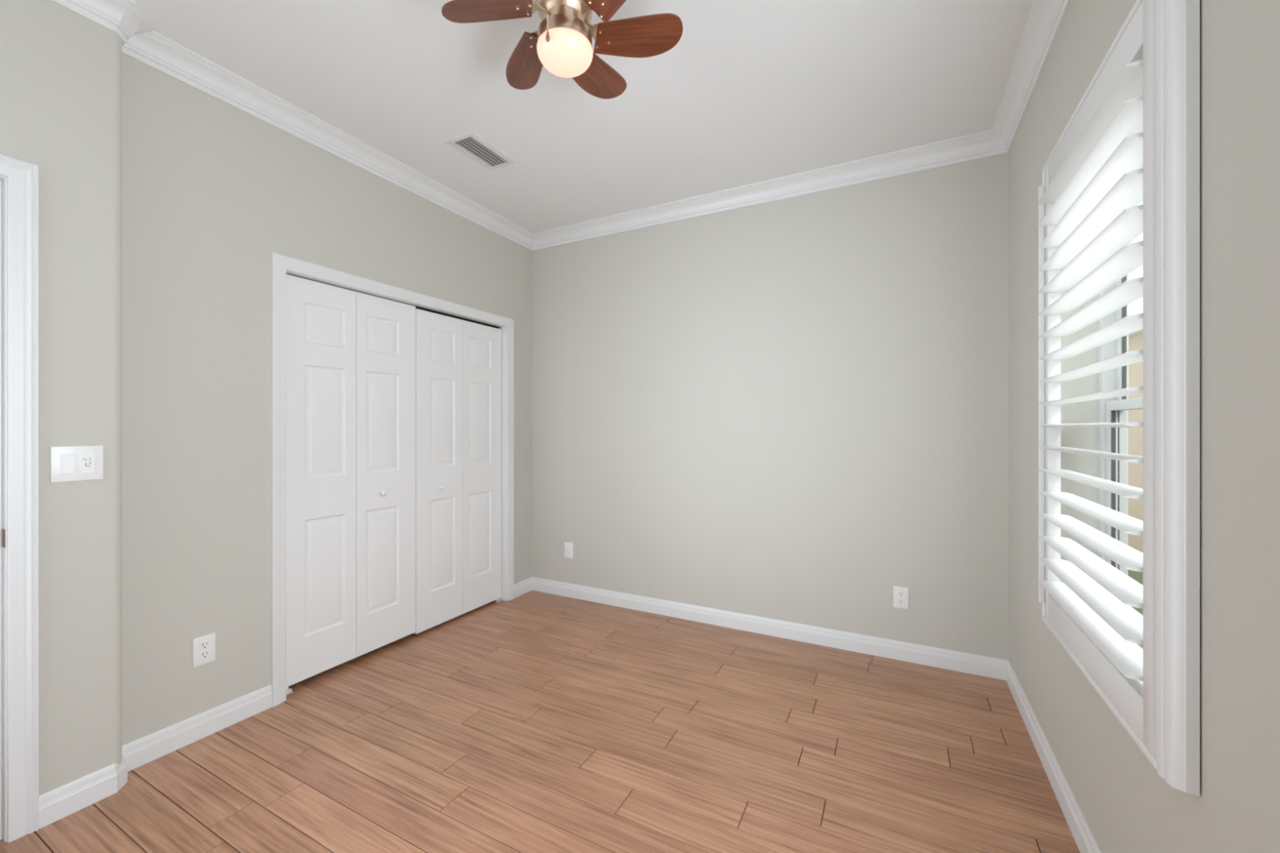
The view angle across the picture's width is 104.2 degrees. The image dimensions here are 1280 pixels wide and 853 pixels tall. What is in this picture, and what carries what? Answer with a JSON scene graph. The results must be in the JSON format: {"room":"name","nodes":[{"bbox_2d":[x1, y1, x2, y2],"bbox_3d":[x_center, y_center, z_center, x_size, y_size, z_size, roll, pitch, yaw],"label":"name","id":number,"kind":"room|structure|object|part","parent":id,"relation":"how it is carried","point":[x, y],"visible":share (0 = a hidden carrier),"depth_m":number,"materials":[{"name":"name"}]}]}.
{"room":"empty bedroom","nodes":[
{"label":"empty bedroom","id":0,"kind":"room"},
{"bbox_2d":[0,0,532,795],"bbox_3d":[-1.694,-0.101,2.271,0.227,2.755,3.922,0,0,27],"label":"wall","id":1,"kind":"structure","parent":0,"point":[165,205],"depth_m":1.94,"materials":[{"name":"grey paint"}]},
{"bbox_2d":[0,154,39,842],"bbox_3d":[-2.191,0.225,1.196,0.160,2.104,0.940,0,0,27],"label":"door frame","id":2,"kind":"structure","parent":1,"relation":"in","point":[19,180],"depth_m":1.54,"materials":[{"name":"white wood"}]},
{"bbox_3d":[-1.960,0.344,1.533,0.025,0.057,0.002,0,0,27],"label":"strike plate","id":3,"kind":"part","parent":2,"relation":"part of","materials":[{"name":"brown metal"}]},
{"bbox_2d":[49,445,103,482],"bbox_3d":[-1.874,0.122,1.660,0.012,0.117,0.121,0,0,27],"label":"light switch","id":4,"kind":"object","parent":1,"relation":"attached to","point":[72,463],"visible":1,"depth_m":1.66,"materials":[{"name":"white plastic"}]},
{"bbox_3d":[-1.885,0.122,1.640,0.003,0.067,0.033,0,0,27],"label":"rocker frame","id":5,"kind":"part","parent":4,"relation":"part of","materials":[{"name":"white plastic"}]},
{"bbox_2d":[192,632,215,667],"bbox_3d":[-1.797,0.920,2.054,0.008,0.117,0.075,0,0,27],"label":"wall outlet","id":6,"kind":"object","parent":1,"relation":"attached to","point":[203,646],"visible":1,"depth_m":2.05,"materials":[{"name":"white plastic"}]},
{"bbox_2d":[199,650,209,659],"bbox_3d":[-1.796,0.940,2.053,0.004,0.028,0.034,0,0,27],"label":"receptacle","id":7,"kind":"object","parent":6,"relation":"attached to","point":[203,655],"depth_m":2.05,"materials":[{"name":"grey plastic"}]},
{"bbox_2d":[199,640,209,649],"bbox_3d":[-1.796,0.901,2.053,0.004,0.028,0.034,0,0,27],"label":"receptacle","id":8,"kind":"object","parent":6,"relation":"attached to","point":[203,645],"depth_m":2.05,"materials":[{"name":"grey plastic"}]},
{"bbox_2d":[39,577,532,828],"bbox_3d":[-1.377,1.227,2.742,0.124,0.100,2.554,0,0,27],"label":"baseboard","id":9,"kind":"structure","parent":1,"relation":"attached to","point":[55,804],"depth_m":1.89,"materials":[{"name":"white wood"}]},
{"bbox_2d":[286,274,415,694],"bbox_3d":[-1.526,0.275,2.681,0.068,2.003,0.739,0,0,27],"label":"door","id":10,"kind":"structure","parent":1,"relation":"in","point":[351,354],"depth_m":2.64,"materials":[{"name":"white wood"}]},
{"bbox_3d":[-1.445,0.372,2.801,0.034,0.033,0.033,0,0,27],"label":"knob","id":11,"kind":"part","parent":10,"relation":"part of","materials":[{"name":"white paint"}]},
{"bbox_2d":[271,252,513,706],"bbox_3d":[-1.363,0.241,3.012,0.135,2.072,1.606,0,0,27],"label":"door frame","id":12,"kind":"structure","parent":1,"relation":"attached to","point":[282,265],"depth_m":2.32,"materials":[{"name":"white wood"}]},
{"bbox_2d":[413,308,501,634],"bbox_3d":[-1.187,0.281,3.337,0.068,1.992,0.729,0,0,27],"label":"door","id":13,"kind":"structure","parent":1,"relation":"in","point":[458,362],"depth_m":3.28,"materials":[{"name":"white wood"}]},
{"bbox_3d":[-1.259,0.384,3.162,0.034,0.033,0.033,0,0,27],"label":"knob","id":14,"kind":"part","parent":13,"relation":"part of","materials":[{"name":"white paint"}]},
{"bbox_2d":[49,0,1071,251],"bbox_3d":[-0.342,-1.428,1.562,3.045,0.100,3.702,0,0,27],"label":"trim","id":15,"kind":"structure","parent":1,"relation":"attached to","point":[126,19],"depth_m":2.53,"materials":[{"name":"white wood"}]},
{"bbox_2d":[0,590,1079,852],"bbox_3d":[-0.905,1.317,1.764,5.856,0.080,4.096,0,0,27],"label":"floor","id":16,"kind":"structure","parent":0,"point":[532,722],"depth_m":1.91,"materials":[{"name":"brown wood"}]},
{"bbox_2d":[133,0,1034,232],"bbox_3d":[-0.951,-1.528,1.841,4.620,0.100,4.000,0,0,27],"label":"ceiling","id":17,"kind":"structure","parent":0,"point":[749,91],"depth_m":2.16,"materials":[{"name":"white paint"}]},
{"bbox_2d":[444,130,516,170],"bbox_3d":[-0.850,-1.473,2.673,0.196,0.011,0.326,0,0,27],"label":"ceiling vent","id":18,"kind":"object","parent":17,"relation":"in","point":[469,144],"visible":1,"depth_m":2.65,"materials":[{"name":"white metal"}]},
{"bbox_2d":[441,0,683,98],"bbox_3d":[-0.233,-1.295,1.550,0.671,0.366,0.740,0,0,27],"label":"ceiling fan","id":19,"kind":"object","parent":17,"relation":"hanging from","point":[562,43],"visible":1,"depth_m":1.55,"materials":[{"name":"brown wood"}]},
{"bbox_3d":[-0.457,-1.254,1.497,0.293,0.005,0.132,0,16,3],"label":"blade","id":20,"kind":"part","parent":19,"relation":"part of","materials":[{"name":"brown wood"}]},
{"bbox_3d":[-0.390,-1.254,1.717,0.132,0.005,0.293,-18,8,-26],"label":"blade","id":21,"kind":"part","parent":19,"relation":"part of","materials":[{"name":"brown wood"}]},
{"bbox_3d":[-0.233,-1.153,1.550,0.173,0.081,0.173,0,0,27],"label":"lamp shade","id":22,"kind":"part","parent":19,"relation":"part of","materials":[{"name":"beige glass"}]},
{"bbox_3d":[-0.167,-1.254,1.769,0.132,0.005,0.293,-19,-10,31],"label":"blade","id":23,"kind":"part","parent":19,"relation":"part of","materials":[{"name":"brown wood"}]},
{"bbox_3d":[-0.076,-1.254,1.382,0.132,0.005,0.293,18,-8,-26],"label":"blade","id":24,"kind":"part","parent":19,"relation":"part of","materials":[{"name":"brown wood"}]},
{"bbox_3d":[-0.010,-1.254,1.602,0.293,0.005,0.132,0,-16,3],"label":"blade","id":25,"kind":"part","parent":19,"relation":"part of","materials":[{"name":"brown wood"}]},
{"bbox_2d":[532,153,1008,660],"bbox_3d":[0.579,-0.101,3.237,3.145,2.755,0.120,0,0,27],"label":"wall","id":26,"kind":"structure","parent":0,"point":[794,410],"depth_m":2.99,"materials":[{"name":"grey paint"}]},
{"bbox_2d":[564,542,573,558],"bbox_3d":[-0.536,0.927,3.740,0.076,0.117,0.008,0,0,27],"label":"wall jack","id":27,"kind":"object","parent":26,"relation":"attached to","point":[568,547],"visible":1,"depth_m":3.74,"materials":[{"name":"white plastic"}]},
{"bbox_2d":[532,577,1008,680],"bbox_3d":[0.503,1.227,3.200,3.045,0.100,0.014,0,0,27],"label":"baseboard","id":28,"kind":"structure","parent":26,"relation":"attached to","point":[972,664],"depth_m":2.98,"materials":[{"name":"white wood"}]},
{"bbox_2d":[893,586,908,609],"bbox_3d":[1.429,0.936,2.726,0.075,0.117,0.008,0,0,27],"label":"wall outlet","id":29,"kind":"object","parent":26,"relation":"attached to","point":[900,594],"visible":1,"depth_m":2.72,"materials":[{"name":"white plastic"}]},
{"bbox_2d":[897,598,904,604],"bbox_3d":[1.429,0.956,2.724,0.034,0.028,0.004,0,0,27],"label":"receptacle","id":30,"kind":"object","parent":29,"relation":"attached to","point":[900,601],"depth_m":2.72,"materials":[{"name":"grey plastic"}]},
{"bbox_2d":[897,591,904,597],"bbox_3d":[1.429,0.916,2.724,0.034,0.028,0.004,0,0,27],"label":"receptacle","id":31,"kind":"object","parent":29,"relation":"attached to","point":[900,594],"depth_m":2.72,"materials":[{"name":"grey plastic"}]},
{"bbox_2d":[1008,0,1279,852],"bbox_3d":[1.091,-0.101,0.834,0.170,2.755,3.922,0,0,27],"label":"wall","id":32,"kind":"structure","parent":0,"point":[1126,806],"depth_m":0.90,"materials":[{"name":"grey paint"}]},
{"bbox_2d":[1006,660,1101,852],"bbox_3d":[1.004,1.227,0.867,0.014,0.100,3.702,0,0,27],"label":"baseboard","id":33,"kind":"structure","parent":32,"relation":"attached to","point":[1086,842],"depth_m":1.75,"materials":[{"name":"white wood"}]},
{"bbox_2d":[1037,0,1199,795],"bbox_3d":[1.237,-0.117,1.363,0.089,1.601,0.967,0,0,27],"label":"plantation shutter","id":34,"kind":"object","parent":32,"relation":"attached to","point":[1132,137],"visible":1,"depth_m":1.05,"materials":[{"name":"white wood"}]},
{"bbox_3d":[1.448,-0.117,1.760,0.044,1.601,0.068,0,0,27],"label":"frame","id":35,"kind":"part","parent":34,"relation":"part of","materials":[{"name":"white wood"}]},
{"bbox_3d":[1.241,-0.906,1.361,0.046,0.018,0.867,0,0,27],"label":"frame","id":36,"kind":"part","parent":34,"relation":"part of","materials":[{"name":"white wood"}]},
{"bbox_3d":[1.238,-0.851,1.363,0.034,0.092,0.736,0,0,27],"label":"rail","id":37,"kind":"part","parent":34,"relation":"part of","materials":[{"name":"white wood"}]},
{"bbox_3d":[1.238,0.617,1.363,0.034,0.092,0.736,0,0,27],"label":"rail","id":38,"kind":"part","parent":34,"relation":"part of","materials":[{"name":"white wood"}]},
{"bbox_3d":[1.241,0.673,1.361,0.046,0.018,0.867,0,0,27],"label":"frame","id":39,"kind":"part","parent":34,"relation":"part of","materials":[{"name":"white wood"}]},
{"bbox_3d":[1.035,-0.117,0.961,0.044,1.601,0.068,0,0,27],"label":"frame","id":40,"kind":"part","parent":34,"relation":"part of","materials":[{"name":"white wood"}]},
{"bbox_2d":[1098,274,1142,648],"bbox_3d":[1.337,-0.136,1.313,0.164,1.504,0.839,0,0,27],"label":"window","id":41,"kind":"structure","parent":32,"relation":"in","point":[1112,410],"depth_m":1.62,"materials":[{"name":"white glass"}]},
{"bbox_3d":[1.370,0.247,1.296,0.022,0.660,0.769,0,0,27],"label":"sash","id":42,"kind":"part","parent":41,"relation":"part of","materials":[{"name":"white metal"}]},
{"bbox_3d":[1.393,-0.450,1.284,0.022,0.794,0.769,0,0,27],"label":"sash","id":43,"kind":"part","parent":41,"relation":"part of","materials":[{"name":"white metal"}]},
{"label":"outside","id":44,"kind":"structure","parent":0,"visible":0},
{"bbox_2d":[1128,569,1142,615],"bbox_3d":[3.103,1.627,2.337,2.030,0.100,17.000,0,0,27],"label":"ground","id":45,"kind":"structure","parent":44,"point":[1137,576],"depth_m":5.21,"materials":[{"name":"green plant"}]},
{"bbox_2d":[1128,311,1142,552],"bbox_3d":[4.278,0.127,2.293,0.500,2.900,16.000,0,0,27],"label":"wall","id":46,"kind":"structure","parent":45,"relation":"on","point":[1135,340],"depth_m":6.33,"materials":[{"name":"beige paint"}]}
]}

